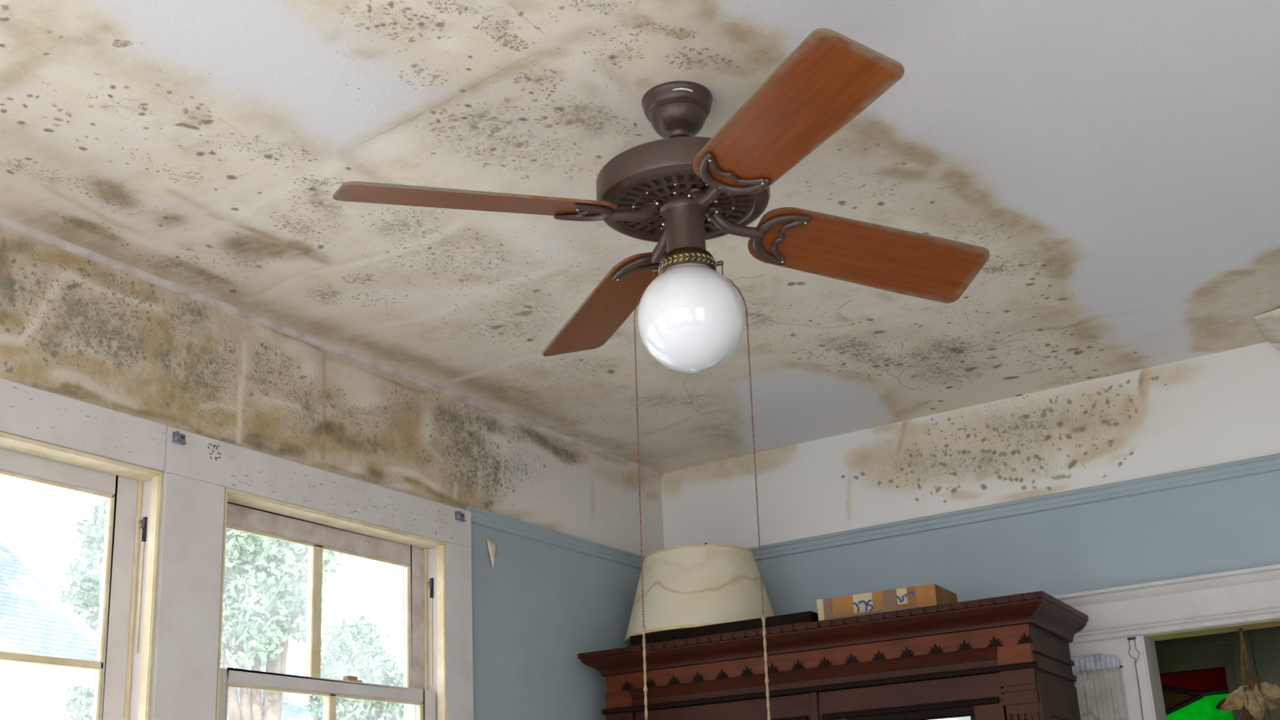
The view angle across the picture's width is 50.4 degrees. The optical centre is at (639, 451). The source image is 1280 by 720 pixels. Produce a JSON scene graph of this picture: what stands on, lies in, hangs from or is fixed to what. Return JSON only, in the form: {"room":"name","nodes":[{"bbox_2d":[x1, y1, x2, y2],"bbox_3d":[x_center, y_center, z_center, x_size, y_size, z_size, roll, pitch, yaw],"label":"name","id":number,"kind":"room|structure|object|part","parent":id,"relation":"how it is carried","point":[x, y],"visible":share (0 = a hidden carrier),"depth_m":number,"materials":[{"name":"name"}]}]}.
{"room":"living room","nodes":[
{"label":"living room","id":0,"kind":"room"},
{"bbox_2d":[0,225,664,719],"bbox_3d":[-1.608,0.801,2.364,0.151,2.913,6.304,-13,-19,30],"label":"wall","id":1,"kind":"structure","parent":0,"point":[73,326],"depth_m":3.99,"materials":[{"name":"paint"}]},
{"bbox_2d":[0,431,170,719],"bbox_3d":[-1.392,0.644,2.736,0.200,1.446,0.891,-13,-19,30],"label":"window","id":2,"kind":"structure","parent":1,"relation":"in","point":[124,666],"depth_m":3.15,"materials":[{"name":"paint"}]},
{"bbox_3d":[-1.173,0.342,3.192,0.005,0.265,0.006,6,-19,-27],"label":"sash cord","id":3,"kind":"part","parent":2,"relation":"part of","materials":[{"name":"fabric"}]},
{"bbox_2d":[172,431,186,444],"bbox_3d":[-1.112,-0.033,3.299,0.020,0.027,0.037,-13,-19,30],"label":"curtain bracket","id":4,"kind":"object","parent":1,"relation":"attached to","point":[177,437],"visible":1,"depth_m":3.29,"materials":[{"name":"black metal"}]},
{"bbox_2d":[207,443,221,461],"bbox_3d":[-1.061,0.002,3.390,0.003,0.044,0.042,-13,-19,30],"label":"rusty staples","id":5,"kind":"object","parent":1,"relation":"attached to","point":[209,443],"visible":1,"depth_m":3.39,"materials":[{"name":"black metal"}]},
{"bbox_2d":[0,377,473,719],"bbox_3d":[-1.079,0.730,3.106,0.024,1.624,2.175,-13,-19,30],"label":"trim","id":6,"kind":"structure","parent":1,"relation":"attached to","point":[187,660],"depth_m":3.29,"materials":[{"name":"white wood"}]},
{"bbox_2d":[0,215,663,477],"bbox_3d":[-1.609,-0.589,2.732,0.013,0.016,6.300,-13,-19,30],"label":"trim","id":7,"kind":"structure","parent":1,"relation":"attached to","point":[7,223],"depth_m":3.70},
{"bbox_2d":[215,485,448,719],"bbox_3d":[-0.834,0.869,3.579,0.200,1.446,0.883,-13,-19,30],"label":"window","id":8,"kind":"structure","parent":1,"relation":"in","point":[423,691],"depth_m":3.79,"materials":[{"name":"paint"}]},
{"bbox_3d":[-0.878,0.430,3.726,0.032,0.468,0.832,-13,-19,30],"label":"sash","id":9,"kind":"part","parent":8,"relation":"part of","materials":[{"name":"white wood"}]},
{"bbox_3d":[-0.810,1.077,3.510,0.034,0.969,0.834,-13,-19,30],"label":"sash","id":10,"kind":"part","parent":8,"relation":"part of","materials":[{"name":"white wood"}]},
{"bbox_3d":[-0.618,0.566,4.032,0.005,0.265,0.006,6,-19,-27],"label":"sash cord","id":11,"kind":"part","parent":8,"relation":"part of","materials":[{"name":"fabric"}]},
{"bbox_2d":[454,511,466,521],"bbox_3d":[-0.544,0.198,4.158,0.020,0.027,0.044,-13,-19,30],"label":"curtain bracket","id":12,"kind":"object","parent":1,"relation":"attached to","point":[459,516],"visible":1,"depth_m":4.15,"materials":[{"name":"black metal"}]},
{"bbox_2d":[486,537,497,567],"bbox_3d":[-0.459,0.325,4.292,0.022,0.100,0.055,-13,-19,30],"label":"flap","id":13,"kind":"object","parent":1,"relation":"attached to","point":[492,545],"visible":1,"depth_m":4.29,"materials":[{"name":"paper"}]},
{"bbox_2d":[466,506,644,569],"bbox_3d":[-0.212,0.323,4.705,0.021,0.050,1.187,-13,-19,30],"label":"trim","id":14,"kind":"structure","parent":1,"relation":"attached to","point":[479,517],"depth_m":4.57,"materials":[{"name":"blue paint"}]},
{"bbox_2d":[0,0,1279,473],"bbox_3d":[0.324,-1.037,1.584,4.600,0.001,6.316,-13,-19,30],"label":"ceiling","id":15,"kind":"structure","parent":0,"point":[1115,164],"depth_m":2.97,"materials":[{"name":"paint"}]},
{"bbox_2d":[333,28,990,719],"bbox_3d":[0.107,-0.020,2.489,1.031,1.408,1.019,-10,-18,22],"label":"ceiling fan","id":16,"kind":"object","parent":15,"relation":"hanging from","point":[682,190],"visible":1,"depth_m":2.52,"materials":[{"name":"brown wood"}]},
{"bbox_3d":[-0.292,-0.453,2.469,0.506,0.006,0.159,0,-1,-22],"label":"blade","id":17,"kind":"part","parent":16,"relation":"part of","materials":[{"name":"brown wood"}]},
{"bbox_3d":[-0.067,-0.317,2.969,0.159,0.006,0.508,-11,-14,-27],"label":"blade","id":18,"kind":"part","parent":16,"relation":"part of","materials":[{"name":"brown wood"}]},
{"bbox_3d":[0.020,-0.020,2.487,0.060,0.689,0.021,4,-18,-21],"label":"pull chain","id":19,"kind":"part","parent":16,"relation":"part of","materials":[{"name":"brown metal"}]},
{"bbox_3d":[0.011,0.482,2.334,0.015,0.367,0.009,-5,-17,8],"label":"pull cord","id":20,"kind":"part","parent":16,"relation":"part of","materials":[{"name":"fabric"}]},
{"bbox_3d":[0.032,-0.345,2.603,0.017,0.010,0.009,-7,-17,13],"label":"chain post","id":21,"kind":"part","parent":16,"relation":"part of","materials":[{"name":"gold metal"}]},
{"bbox_3d":[0.084,-0.477,2.625,0.258,0.001,0.258,-13,-19,30],"label":"vent plate","id":22,"kind":"part","parent":16,"relation":"part of","materials":[{"name":"brown metal"}]},
{"bbox_2d":[614,173,754,237],"bbox_3d":[0.084,-0.474,2.624,0.272,0.008,0.272,-13,-19,30],"label":"vent grille","id":23,"kind":"object","parent":16,"relation":"attached to","point":[663,193],"depth_m":2.60,"materials":[{"name":"brown metal"}]},
{"bbox_3d":[0.095,-0.247,2.556,0.203,0.202,0.203,-13,-19,30],"label":"globe","id":24,"kind":"part","parent":16,"relation":"part of","materials":[{"name":"white glass"}]},
{"bbox_3d":[0.151,-0.356,2.585,0.017,0.010,0.009,-3,-17,2],"label":"chain post","id":25,"kind":"part","parent":16,"relation":"part of","materials":[{"name":"gold metal"}]},
{"bbox_3d":[0.191,-0.034,2.479,0.044,0.684,0.009,-8,-17,16],"label":"pull chain","id":26,"kind":"part","parent":16,"relation":"part of","materials":[{"name":"metal"}]},
{"bbox_3d":[0.221,0.467,2.326,0.015,0.372,0.009,-5,-17,8],"label":"pull cord","id":27,"kind":"part","parent":16,"relation":"part of","materials":[{"name":"fabric"}]},
{"bbox_3d":[0.239,-0.543,2.252,0.159,0.006,0.509,20,-20,-17],"label":"blade","id":28,"kind":"part","parent":16,"relation":"part of","materials":[{"name":"brown wood"}]},
{"bbox_3d":[0.462,-0.398,2.759,0.508,0.006,0.159,9,-42,-20],"label":"blade","id":29,"kind":"part","parent":16,"relation":"part of","materials":[{"name":"brown wood"}]},
{"bbox_2d":[1252,307,1279,342],"bbox_3d":[1.956,-0.377,3.933,0.320,0.079,0.385,-13,-19,30],"label":"paper","id":30,"kind":"object","parent":15,"relation":"attached to","point":[1268,322],"visible":1,"depth_m":4.00,"materials":[{"name":"beige paper"}]},
{"bbox_2d":[660,341,1279,615],"bbox_3d":[2.117,1.044,3.775,4.600,2.900,0.121,-13,-19,30],"label":"wall","id":31,"kind":"structure","parent":0,"point":[1221,407],"depth_m":4.50,"materials":[{"name":"paint"}]},
{"bbox_2d":[747,453,1279,560],"bbox_3d":[2.028,0.007,4.024,4.600,0.050,0.021,-13,-19,30],"label":"trim","id":32,"kind":"structure","parent":31,"relation":"attached to","point":[1267,464],"depth_m":4.47,"materials":[{"name":"blue paint"}]},
{"bbox_2d":[1052,564,1279,719],"bbox_3d":[1.957,1.412,3.765,1.400,2.206,0.181,-13,-19,30],"label":"door frame","id":33,"kind":"structure","parent":31,"relation":"in","point":[1246,599],"depth_m":4.16,"materials":[{"name":"white paint"}]},
{"bbox_2d":[1070,653,1127,719],"bbox_3d":[1.432,1.045,4.118,0.166,0.861,0.021,-13,-19,30],"label":"curtain","id":34,"kind":"object","parent":33,"relation":"hanging from","point":[1098,684],"visible":0.93,"depth_m":4.20,"materials":[{"name":"white fabric"}]},
{"bbox_3d":[1.487,1.576,3.965,0.263,2.052,0.020,-13,-19,30],"label":"casing","id":35,"kind":"part","parent":33,"relation":"part of","materials":[{"name":"white paint"}]},
{"bbox_2d":[1127,636,1143,719],"bbox_3d":[1.530,0.864,4.110,0.035,0.604,0.009,-13,-19,30],"label":"cord","id":36,"kind":"object","parent":33,"relation":"hanging from","point":[1134,637],"visible":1,"depth_m":4.17,"materials":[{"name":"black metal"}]},
{"bbox_3d":[1.881,0.473,3.988,1.370,0.034,0.036,-13,-19,30],"label":"head moulding","id":37,"kind":"part","parent":33,"relation":"part of","materials":[{"name":"white paint"}]},
{"bbox_2d":[1215,627,1279,719],"bbox_3d":[1.822,0.703,4.092,0.208,0.341,0.115,-13,-19,30],"label":"dried plant","id":38,"kind":"object","parent":33,"relation":"hanging from","point":[1254,696],"visible":1,"depth_m":4.06,"materials":[{"name":"brown plant"}]},
{"bbox_2d":[1268,342,1279,350],"bbox_3d":[2.054,-0.299,4.081,0.295,0.147,0.030,-13,-19,30],"label":"paper","id":39,"kind":"object","parent":31,"relation":"attached to","point":[1277,344],"visible":1,"depth_m":4.17,"materials":[{"name":"beige paper"}]},
{"bbox_2d":[1154,629,1270,719],"bbox_3d":[2.215,1.244,4.457,3.000,2.900,1.180,-13,-19,30],"label":"wall","id":40,"kind":"structure","parent":0,"point":[1225,651],"depth_m":5.22,"materials":[{"name":"paint"}]},
{"bbox_2d":[1158,656,1243,719],"bbox_3d":[1.938,1.323,5.229,0.805,0.978,0.044,-13,-19,30],"label":"window","id":41,"kind":"structure","parent":40,"relation":"in","point":[1193,689],"depth_m":5.21,"materials":[{"name":"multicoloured glass"}]},
{"bbox_3d":[1.883,1.135,5.330,0.642,0.460,0.004,-13,-19,30],"label":"pane","id":42,"kind":"part","parent":41,"relation":"part of","materials":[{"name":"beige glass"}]},
{"bbox_3d":[1.916,0.940,5.354,0.749,0.096,0.004,-13,-19,30],"label":"pane","id":43,"kind":"part","parent":41,"relation":"part of","materials":[{"name":"red glass"}]},
{"bbox_3d":[1.937,1.365,5.227,0.748,0.815,0.004,-13,-19,30],"label":"pane","id":44,"kind":"part","parent":41,"relation":"part of","materials":[{"name":"green glass"}]},
{"bbox_2d":[1155,626,1279,719],"bbox_3d":[2.569,1.624,4.704,2.400,2.280,0.030,-13,-19,30],"label":"trim","id":45,"kind":"structure","parent":40,"relation":"attached to","point":[1268,639],"depth_m":5.10,"materials":[{"name":"wood"}]},
{"bbox_3d":[1.281,2.095,1.979,4.900,0.060,9.650,-13,-19,30],"label":"floor","id":46,"kind":"structure","parent":0,"visible":0},
{"bbox_2d":[577,591,1088,719],"bbox_3d":[0.650,1.616,4.102,1.546,2.133,0.565,-12,-19,28],"label":"armoire","id":47,"kind":"object","parent":46,"relation":"on","point":[1007,657],"visible":0.98,"depth_m":4.09,"materials":[{"name":"red wood"}]},
{"bbox_2d":[626,610,818,647],"bbox_3d":[0.369,0.634,4.581,0.665,0.046,0.506,-12,-19,28],"label":"wooden board","id":48,"kind":"object","parent":47,"relation":"on","point":[806,616],"visible":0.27,"depth_m":4.36,"materials":[{"name":"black wood"}]},
{"bbox_2d":[624,542,774,645],"bbox_3d":[0.210,0.504,4.728,0.539,0.297,0.539,-12,-19,30],"label":"lampshade","id":49,"kind":"object","parent":48,"relation":"on","point":[695,585],"visible":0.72,"depth_m":4.54,"materials":[{"name":"beige fabric"}]},
{"bbox_3d":[0.299,1.652,4.063,0.624,1.780,0.022,-12,-19,28],"label":"door","id":50,"kind":"part","parent":47,"relation":"part of","materials":[{"name":"red wood"}]},
{"bbox_3d":[0.251,0.869,4.280,0.600,0.020,0.016,-12,-19,28],"label":"drip moulding","id":51,"kind":"part","parent":47,"relation":"part of","materials":[{"name":"brown wood"}]},
{"bbox_3d":[0.495,0.689,4.177,1.218,0.036,0.024,-12,-19,28],"label":"frieze moulding","id":52,"kind":"part","parent":47,"relation":"part of","materials":[{"name":"red wood"}]},
{"bbox_3d":[0.507,0.725,4.184,1.218,0.034,0.023,-12,-19,28],"label":"architrave","id":53,"kind":"part","parent":47,"relation":"part of","materials":[{"name":"red wood"}]},
{"bbox_3d":[0.498,0.733,4.168,1.438,0.017,0.016,-12,-19,28],"label":"band moulding","id":54,"kind":"part","parent":47,"relation":"part of","materials":[{"name":"brown wood"}]},
{"bbox_3d":[0.602,0.634,4.398,1.546,0.078,0.560,-12,-19,28],"label":"cornice","id":55,"kind":"part","parent":47,"relation":"part of","materials":[{"name":"red wood"}]},
{"bbox_2d":[817,583,957,621],"bbox_3d":[0.771,0.492,4.232,0.379,0.079,0.227,-12,-19,27],"label":"cardboard box","id":56,"kind":"object","parent":47,"relation":"on","point":[932,594],"visible":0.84,"depth_m":4.14,"materials":[{"name":"brown cardboard"}]},
{"bbox_3d":[0.624,0.478,4.189,0.070,0.060,0.001,-12,-19,27],"label":"pale panel","id":57,"kind":"part","parent":56,"relation":"part of","materials":[{"name":"orange cardboard"}]},
{"bbox_3d":[0.719,0.457,4.139,0.040,0.059,0.001,-12,-19,27],"label":"pale panel","id":58,"kind":"part","parent":56,"relation":"part of","materials":[{"name":"brown cardboard"}]},
{"bbox_3d":[0.855,0.438,4.065,0.060,0.079,0.001,-12,-19,27],"label":"pale panel","id":59,"kind":"part","parent":56,"relation":"part of","materials":[{"name":"brown cardboard"}]},
{"bbox_3d":[0.784,0.755,3.990,0.539,0.020,0.016,-12,-19,28],"label":"drip moulding","id":60,"kind":"part","parent":47,"relation":"part of","materials":[{"name":"brown wood"}]},
{"bbox_3d":[0.832,1.538,3.773,0.563,1.780,0.022,-12,-19,28],"label":"door","id":61,"kind":"part","parent":47,"relation":"part of","materials":[{"name":"red wood"}]},
{"bbox_2d":[930,715,970,719],"bbox_3d":[0.832,1.518,3.780,0.389,1.520,0.004,-12,-19,28],"label":"mirror","id":62,"kind":"object","parent":47,"relation":"attached to","point":[966,717],"depth_m":3.93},
{"bbox_3d":[1.260,1.486,3.788,0.039,1.983,0.474,-12,-19,28],"label":"panel","id":63,"kind":"part","parent":47,"relation":"part of","materials":[{"name":"brown wood"}]},
{"label":"outside","id":64,"kind":"structure","parent":0,"visible":0},
{"bbox_3d":[-14.080,8.406,18.586,39.550,0.150,70.000,-13,-19,30],"label":"ground","id":65,"kind":"structure","parent":64,"visible":0},
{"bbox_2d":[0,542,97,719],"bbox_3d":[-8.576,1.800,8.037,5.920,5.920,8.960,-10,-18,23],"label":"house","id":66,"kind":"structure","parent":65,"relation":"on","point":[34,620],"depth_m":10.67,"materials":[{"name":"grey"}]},
{"bbox_2d":[55,496,106,719],"bbox_3d":[-4.960,3.129,12.754,0.911,5.746,1.310,-13,-19,30],"label":"tree","id":67,"kind":"object","parent":65,"relation":"on","point":[87,571],"visible":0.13,"depth_m":12.96,"materials":[{"name":"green plant"}]},
{"bbox_2d":[84,666,404,719],"bbox_3d":[-4.529,5.327,18.359,7.200,4.700,4.820,13,-23,-42],"label":"house","id":68,"kind":"structure","parent":65,"relation":"on","point":[293,708],"depth_m":17.53,"materials":[{"name":"grey"}]},
{"bbox_2d":[220,528,343,719],"bbox_3d":[-3.136,2.798,10.993,1.072,5.198,1.754,-13,-19,30],"label":"tree","id":69,"kind":"object","parent":65,"relation":"on","point":[280,597],"visible":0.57,"depth_m":11.21,"materials":[{"name":"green plant"}]},
{"bbox_2d":[304,614,404,719],"bbox_3d":[-2.364,3.541,11.898,0.944,4.223,1.312,-13,-19,30],"label":"tree","id":70,"kind":"object","parent":65,"relation":"on","point":[355,661],"visible":0.63,"depth_m":12.16,"materials":[{"name":"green plant"}]}
]}

